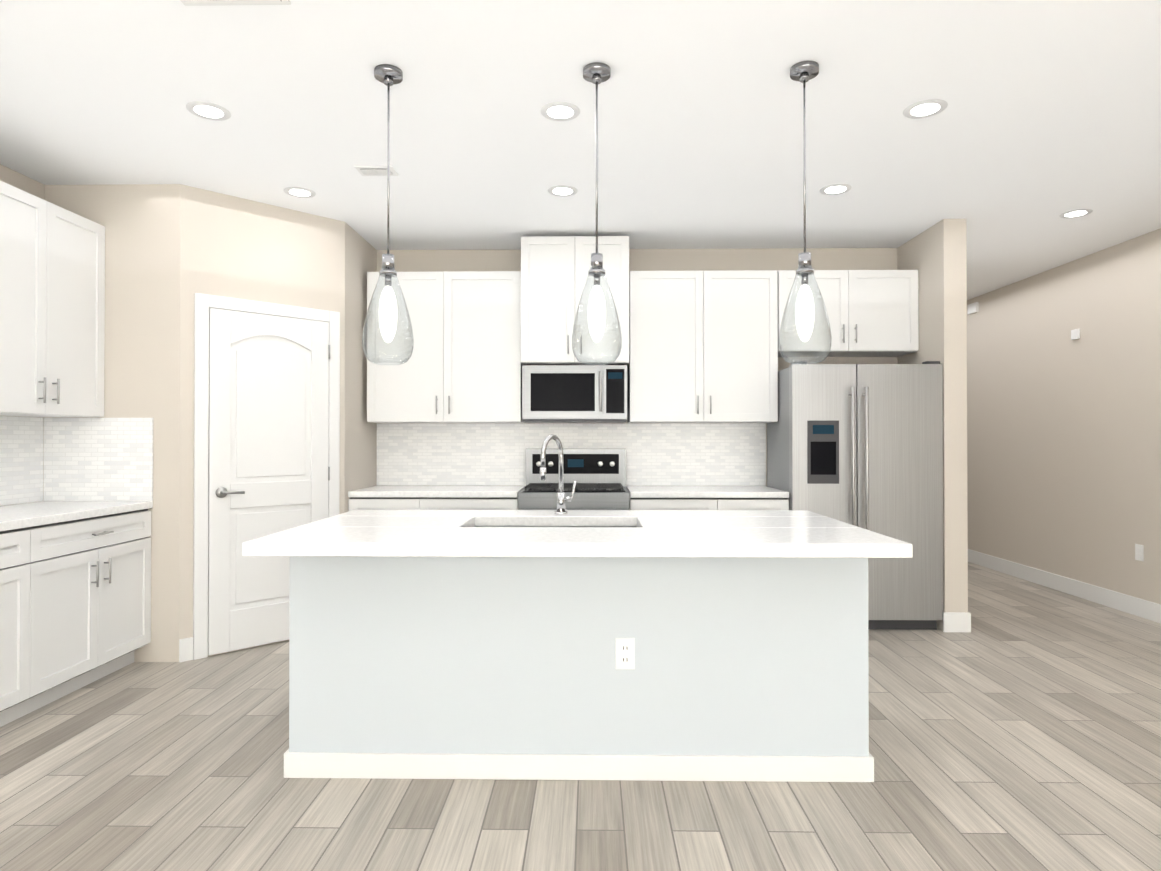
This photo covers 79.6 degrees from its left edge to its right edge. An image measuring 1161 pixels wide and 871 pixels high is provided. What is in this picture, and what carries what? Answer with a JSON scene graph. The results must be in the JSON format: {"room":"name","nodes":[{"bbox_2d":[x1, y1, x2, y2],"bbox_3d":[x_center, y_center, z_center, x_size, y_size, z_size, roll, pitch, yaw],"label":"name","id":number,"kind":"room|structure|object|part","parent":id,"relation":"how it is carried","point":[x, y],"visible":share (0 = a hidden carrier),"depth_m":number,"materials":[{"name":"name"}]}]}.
{"room":"kitchen","nodes":[
{"label":"kitchen","id":0,"kind":"room"},
{"bbox_2d":[0,164,44,505],"bbox_3d":[-3.190,-0.093,1.166,0.120,2.740,8.720,0,0,1],"label":"wall","id":1,"kind":"structure","parent":0,"point":[9,176],"depth_m":3.85,"materials":[{"name":"beige paint"}]},
{"bbox_2d":[0,181,104,416],"bbox_3d":[-2.915,-0.657,3.544,0.352,1.100,0.917,0,0,1],"label":"upper cabinet","id":2,"kind":"object","parent":1,"relation":"attached to","point":[52,304],"visible":1,"depth_m":3.58,"materials":[{"name":"white wood"}]},
{"bbox_2d":[0,416,152,505],"bbox_3d":[-2.787,0.128,2.708,0.636,0.477,2.578,0,0,1],"label":"backsplash","id":3,"kind":"structure","parent":1,"relation":"attached to","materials":[{"name":"tile"}]},
{"bbox_2d":[43,184,376,661],"bbox_3d":[-2.331,-0.069,4.693,1.490,2.740,1.400,0,0,1],"label":"wall","id":4,"kind":"structure","parent":0,"point":[171,250],"depth_m":4.01,"materials":[{"name":"beige paint"}]},
{"bbox_2d":[179,637,192,661],"bbox_3d":[-1.937,1.233,4.323,0.990,0.130,0.014,0,-1,-44],"label":"baseboard","id":5,"kind":"structure","parent":4,"relation":"attached to","point":[185,649],"depth_m":4.00,"materials":[{"name":"white wood"}]},
{"bbox_2d":[193,293,339,659],"bbox_3d":[-1.923,0.237,4.337,0.876,2.123,0.022,0,-1,-44],"label":"door frame","id":6,"kind":"structure","parent":4,"relation":"attached to","point":[203,303],"depth_m":4.07,"materials":[{"name":"white wood"}]},
{"bbox_2d":[208,308,329,654],"bbox_3d":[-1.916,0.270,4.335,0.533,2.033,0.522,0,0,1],"label":"pantry door","id":7,"kind":"structure","parent":4,"relation":"in","point":[268,458],"depth_m":4.28,"materials":[{"name":"white wood"}]},
{"bbox_3d":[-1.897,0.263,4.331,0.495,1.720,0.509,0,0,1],"label":"handle","id":8,"kind":"part","parent":7,"relation":"part of","materials":[{"name":"silver metal"}]},
{"bbox_2d":[0,562,1160,870],"bbox_3d":[0.446,1.338,2.841,7.500,0.100,12.400,0,0,1],"label":"floor","id":9,"kind":"structure","parent":0,"point":[1018,728],"depth_m":2.52,"materials":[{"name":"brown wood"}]},
{"bbox_2d":[0,520,47,726],"bbox_3d":[-2.790,0.847,2.703,0.627,0.880,0.976,0,0,1],"label":"base cabinet","id":10,"kind":"object","parent":9,"relation":"on","point":[23,548],"depth_m":3.10,"materials":[{"name":"white wood"}]},
{"bbox_2d":[44,504,152,705],"bbox_3d":[-2.778,0.853,3.533,0.627,0.880,0.918,0,0,1],"label":"base cabinet","id":11,"kind":"object","parent":9,"relation":"on","point":[75,579],"depth_m":3.55,"materials":[{"name":"white wood"}]},
{"bbox_2d":[0,500,152,527],"bbox_3d":[-2.785,0.387,2.706,0.637,0.039,2.578,0,0,1],"label":"countertop","id":12,"kind":"structure","parent":11,"relation":"on","point":[35,512],"depth_m":3.56,"materials":[{"name":"white stone"}]},
{"bbox_2d":[348,495,517,511],"bbox_3d":[-0.999,0.863,5.048,1.155,0.880,0.630,0,0,1],"label":"base cabinet","id":13,"kind":"object","parent":9,"relation":"on","point":[355,502],"depth_m":4.74,"materials":[{"name":"white wood"}]},
{"bbox_2d":[348,487,524,494],"bbox_3d":[-0.999,0.403,5.046,1.155,0.039,0.640,0,0,1],"label":"countertop","id":14,"kind":"structure","parent":13,"relation":"on","point":[369,490],"depth_m":4.74,"materials":[{"name":"white stone"}]},
{"bbox_2d":[518,449,629,509],"bbox_3d":[-0.041,0.700,4.978,0.754,1.205,0.724,0,0,1],"label":"range","id":15,"kind":"object","parent":9,"relation":"on","point":[598,476],"visible":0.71,"depth_m":5.26,"materials":[{"name":"silver metal"}]},
{"bbox_2d":[284,558,873,781],"bbox_3d":[-0.007,0.847,3.004,2.204,0.884,0.806,0,0,1],"label":"kitchen island","id":16,"kind":"object","parent":9,"relation":"on","point":[560,643],"depth_m":2.61,"materials":[{"name":"grey paint"}]},
{"bbox_2d":[242,526,912,557],"bbox_3d":[-0.015,0.379,2.501,2.204,0.046,0.426,0,0,1],"label":"island countertop","id":17,"kind":"structure","parent":16,"relation":"on","point":[300,541],"depth_m":2.33,"materials":[{"name":"white stone"}]},
{"bbox_2d":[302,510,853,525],"bbox_3d":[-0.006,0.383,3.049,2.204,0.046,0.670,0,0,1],"label":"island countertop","id":18,"kind":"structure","parent":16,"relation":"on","point":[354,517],"depth_m":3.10,"materials":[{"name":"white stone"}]},
{"bbox_2d":[474,522,637,525],"bbox_3d":[-0.113,0.504,2.910,0.732,0.222,0.402,0,0,1],"label":"sink","id":19,"kind":"object","parent":18,"relation":"in","point":[475,523],"depth_m":3.11,"materials":[{"name":"silver metal"}]},
{"bbox_2d":[540,434,575,513],"bbox_3d":[-0.097,0.177,3.118,0.156,0.366,0.197,0,0,1],"label":"faucet","id":20,"kind":"object","parent":18,"relation":"on","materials":[{"name":"silver metal"}]},
{"bbox_2d":[616,638,634,668],"bbox_3d":[0.167,0.817,2.608,0.072,0.116,0.008,0,0,1],"label":"outlet","id":21,"kind":"object","parent":16,"relation":"attached to","point":[625,647],"depth_m":2.61,"materials":[{"name":"white plastic"}]},
{"bbox_2d":[626,486,788,509],"bbox_3d":[0.876,0.843,5.002,1.070,0.920,0.666,0,0,1],"label":"base cabinet","id":22,"kind":"object","parent":9,"relation":"on","point":[705,498],"visible":0.12,"depth_m":4.71,"materials":[{"name":"white wood"}]},
{"bbox_2d":[767,361,942,629],"bbox_3d":[1.913,0.405,4.939,0.994,1.795,0.751,0,0,1],"label":"fridge","id":23,"kind":"object","parent":9,"relation":"on","point":[859,445],"visible":0.62,"depth_m":4.63,"materials":[{"name":"grey metal"}]},
{"bbox_2d":[943,612,970,631],"bbox_3d":[2.603,1.249,6.702,0.014,0.130,4.214,0,0,1],"label":"baseboard","id":24,"kind":"structure","parent":9,"relation":"on","point":[961,621],"depth_m":4.60,"materials":[{"name":"white wood"}]},
{"bbox_2d":[0,0,1160,299],"bbox_3d":[0.446,-1.502,2.860,7.500,0.100,12.400,0,0,1],"label":"ceiling","id":25,"kind":"structure","parent":0,"point":[1030,132],"depth_m":3.17,"materials":[{"name":"white paint"}]},
{"bbox_2d":[186,101,230,120],"bbox_3d":[-1.660,-1.447,3.112,0.180,0.004,0.180,0,0,1],"label":"recessed light","id":26,"kind":"object","parent":25,"relation":"in","point":[208,110],"visible":1,"depth_m":3.10,"materials":[{"name":"white"}]},
{"bbox_2d":[180,0,290,5],"bbox_3d":[-1.153,-1.448,2.264,0.360,0.014,0.160,0,0,1],"label":"ceiling vent","id":27,"kind":"object","parent":25,"relation":"in","point":[227,2],"visible":1,"depth_m":2.33,"materials":[{"name":"white metal"}]},
{"bbox_2d":[283,187,315,197],"bbox_3d":[-1.665,-1.440,4.132,0.180,0.004,0.180,0,0,1],"label":"recessed light","id":28,"kind":"object","parent":25,"relation":"in","point":[300,192],"visible":1,"depth_m":4.13,"materials":[{"name":"white"}]},
{"bbox_2d":[354,165,397,175],"bbox_3d":[-1.110,-1.438,3.793,0.200,0.014,0.130,0,0,1],"label":"ceiling vent","id":29,"kind":"object","parent":25,"relation":"in","point":[378,170],"visible":0.94,"depth_m":3.78,"materials":[{"name":"white metal"}]},
{"bbox_2d":[362,64,413,364],"bbox_3d":[-0.765,-0.868,2.774,0.198,1.168,0.198,0,0,1],"label":"pendant light","id":30,"kind":"object","parent":25,"relation":"hanging from","point":[388,75],"visible":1,"depth_m":2.76,"materials":[{"name":"clear glass"}]},
{"bbox_2d":[540,102,579,120],"bbox_3d":[-0.090,-1.447,3.118,0.180,0.004,0.180,0,0,1],"label":"recessed light","id":31,"kind":"object","parent":25,"relation":"in","point":[559,111],"visible":1,"depth_m":3.11,"materials":[{"name":"white"}]},
{"bbox_2d":[548,185,577,196],"bbox_3d":[-0.105,-1.440,4.108,0.180,0.004,0.180,0,0,1],"label":"recessed light","id":32,"kind":"object","parent":25,"relation":"in","point":[562,190],"visible":1,"depth_m":4.10,"materials":[{"name":"white"}]},
{"bbox_2d":[572,62,621,364],"bbox_3d":[0.065,-0.868,2.761,0.198,1.168,0.198,0,0,1],"label":"pendant light","id":33,"kind":"object","parent":25,"relation":"hanging from","point":[596,73],"visible":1,"depth_m":2.74,"materials":[{"name":"clear glass"}]},
{"bbox_2d":[779,61,831,364],"bbox_3d":[0.884,-0.868,2.749,0.198,1.168,0.198,0,0,1],"label":"pendant light","id":34,"kind":"object","parent":25,"relation":"hanging from","point":[803,72],"visible":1,"depth_m":2.73,"materials":[{"name":"clear glass"}]},
{"bbox_2d":[819,184,851,194],"bbox_3d":[1.495,-1.441,4.083,0.180,0.004,0.180,0,0,1],"label":"recessed light","id":35,"kind":"object","parent":25,"relation":"in","point":[835,189],"visible":1,"depth_m":4.08,"materials":[{"name":"white"}]},
{"bbox_2d":[903,99,947,118],"bbox_3d":[1.530,-1.447,3.093,0.180,0.004,0.180,0,0,1],"label":"recessed light","id":36,"kind":"object","parent":25,"relation":"in","point":[924,108],"visible":1,"depth_m":3.08,"materials":[{"name":"white"}]},
{"bbox_2d":[1059,209,1092,217],"bbox_3d":[3.212,-1.438,4.517,0.180,0.004,0.180,0,0,1],"label":"recessed light","id":37,"kind":"object","parent":25,"relation":"in","point":[1075,213],"visible":1,"depth_m":4.51,"materials":[{"name":"white"}]},
{"bbox_2d":[376,248,897,485],"bbox_3d":[-0.245,-0.064,5.421,5.640,2.740,0.120,0,0,1],"label":"wall","id":38,"kind":"structure","parent":0,"point":[672,259],"depth_m":5.35,"materials":[{"name":"beige paint"}]},
{"bbox_2d":[367,271,524,422],"bbox_3d":[-0.984,-0.641,5.199,1.113,1.091,0.350,0,0,1],"label":"upper cabinet","id":39,"kind":"object","parent":38,"relation":"attached to","point":[463,365],"depth_m":5.03,"materials":[{"name":"white wood"}]},
{"bbox_2d":[376,423,765,485],"bbox_3d":[-0.078,0.146,5.352,2.989,0.477,0.008,0,0,1],"label":"backsplash","id":40,"kind":"structure","parent":38,"relation":"attached to","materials":[{"name":"tile"}]},
{"bbox_2d":[519,236,630,367],"bbox_3d":[-0.036,-0.956,5.126,0.764,0.890,0.470,0,0,1],"label":"upper cabinet","id":41,"kind":"object","parent":38,"relation":"attached to","point":[553,275],"depth_m":4.90,"materials":[{"name":"white wood"}]},
{"bbox_2d":[522,365,626,422],"bbox_3d":[-0.039,-0.300,5.129,0.748,0.405,0.449,0,0,1],"label":"over-the-range microwave","id":42,"kind":"object","parent":41,"relation":"attached to","point":[574,393],"visible":1,"depth_m":4.96,"materials":[{"name":"silver metal"}]},
{"bbox_2d":[627,270,790,422],"bbox_3d":[0.919,-0.641,5.169,1.123,1.091,0.350,0,0,1],"label":"upper cabinet","id":43,"kind":"object","parent":38,"relation":"attached to","point":[700,346],"depth_m":5.00,"materials":[{"name":"white wood"}]},
{"bbox_2d":[791,270,918,356],"bbox_3d":[1.920,-0.894,5.156,0.995,0.586,0.350,0,0,1],"label":"upper cabinet","id":44,"kind":"object","parent":38,"relation":"attached to","point":[871,313],"depth_m":4.99,"materials":[{"name":"white wood"}]},
{"bbox_2d":[897,219,967,630],"bbox_3d":[2.494,-0.067,4.969,0.150,2.740,0.700,0,0,1],"label":"wall","id":45,"kind":"structure","parent":0,"point":[935,255],"depth_m":4.62,"materials":[{"name":"beige paint"}]},
{"bbox_2d":[967,228,1160,622],"bbox_3d":[4.049,-0.082,2.795,0.134,2.740,12.200,0,0,1],"label":"wall","id":46,"kind":"structure","parent":0,"point":[1063,454],"depth_m":5.71,"materials":[{"name":"beige paint"}]},
{"bbox_2d":[967,302,978,313],"bbox_3d":[4.048,-1.312,7.184,0.030,0.100,0.160,0,0,1],"label":"sensor","id":47,"kind":"object","parent":46,"relation":"attached to","point":[972,308],"visible":1,"depth_m":7.15,"materials":[{"name":"white plastic"}]},
{"bbox_2d":[1071,329,1079,339],"bbox_3d":[4.029,-0.823,5.671,0.020,0.080,0.080,0,0,1],"label":"sensor","id":48,"kind":"object","parent":46,"relation":"attached to","point":[1075,334],"visible":0.94,"depth_m":5.66,"materials":[{"name":"white plastic"}]},
{"bbox_2d":[1135,544,1143,560],"bbox_3d":[4.026,0.843,5.019,0.008,0.116,0.072,0,0,1],"label":"outlet","id":49,"kind":"object","parent":46,"relation":"attached to","point":[1139,552],"visible":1,"depth_m":5.01,"materials":[{"name":"white plastic"}]}
]}

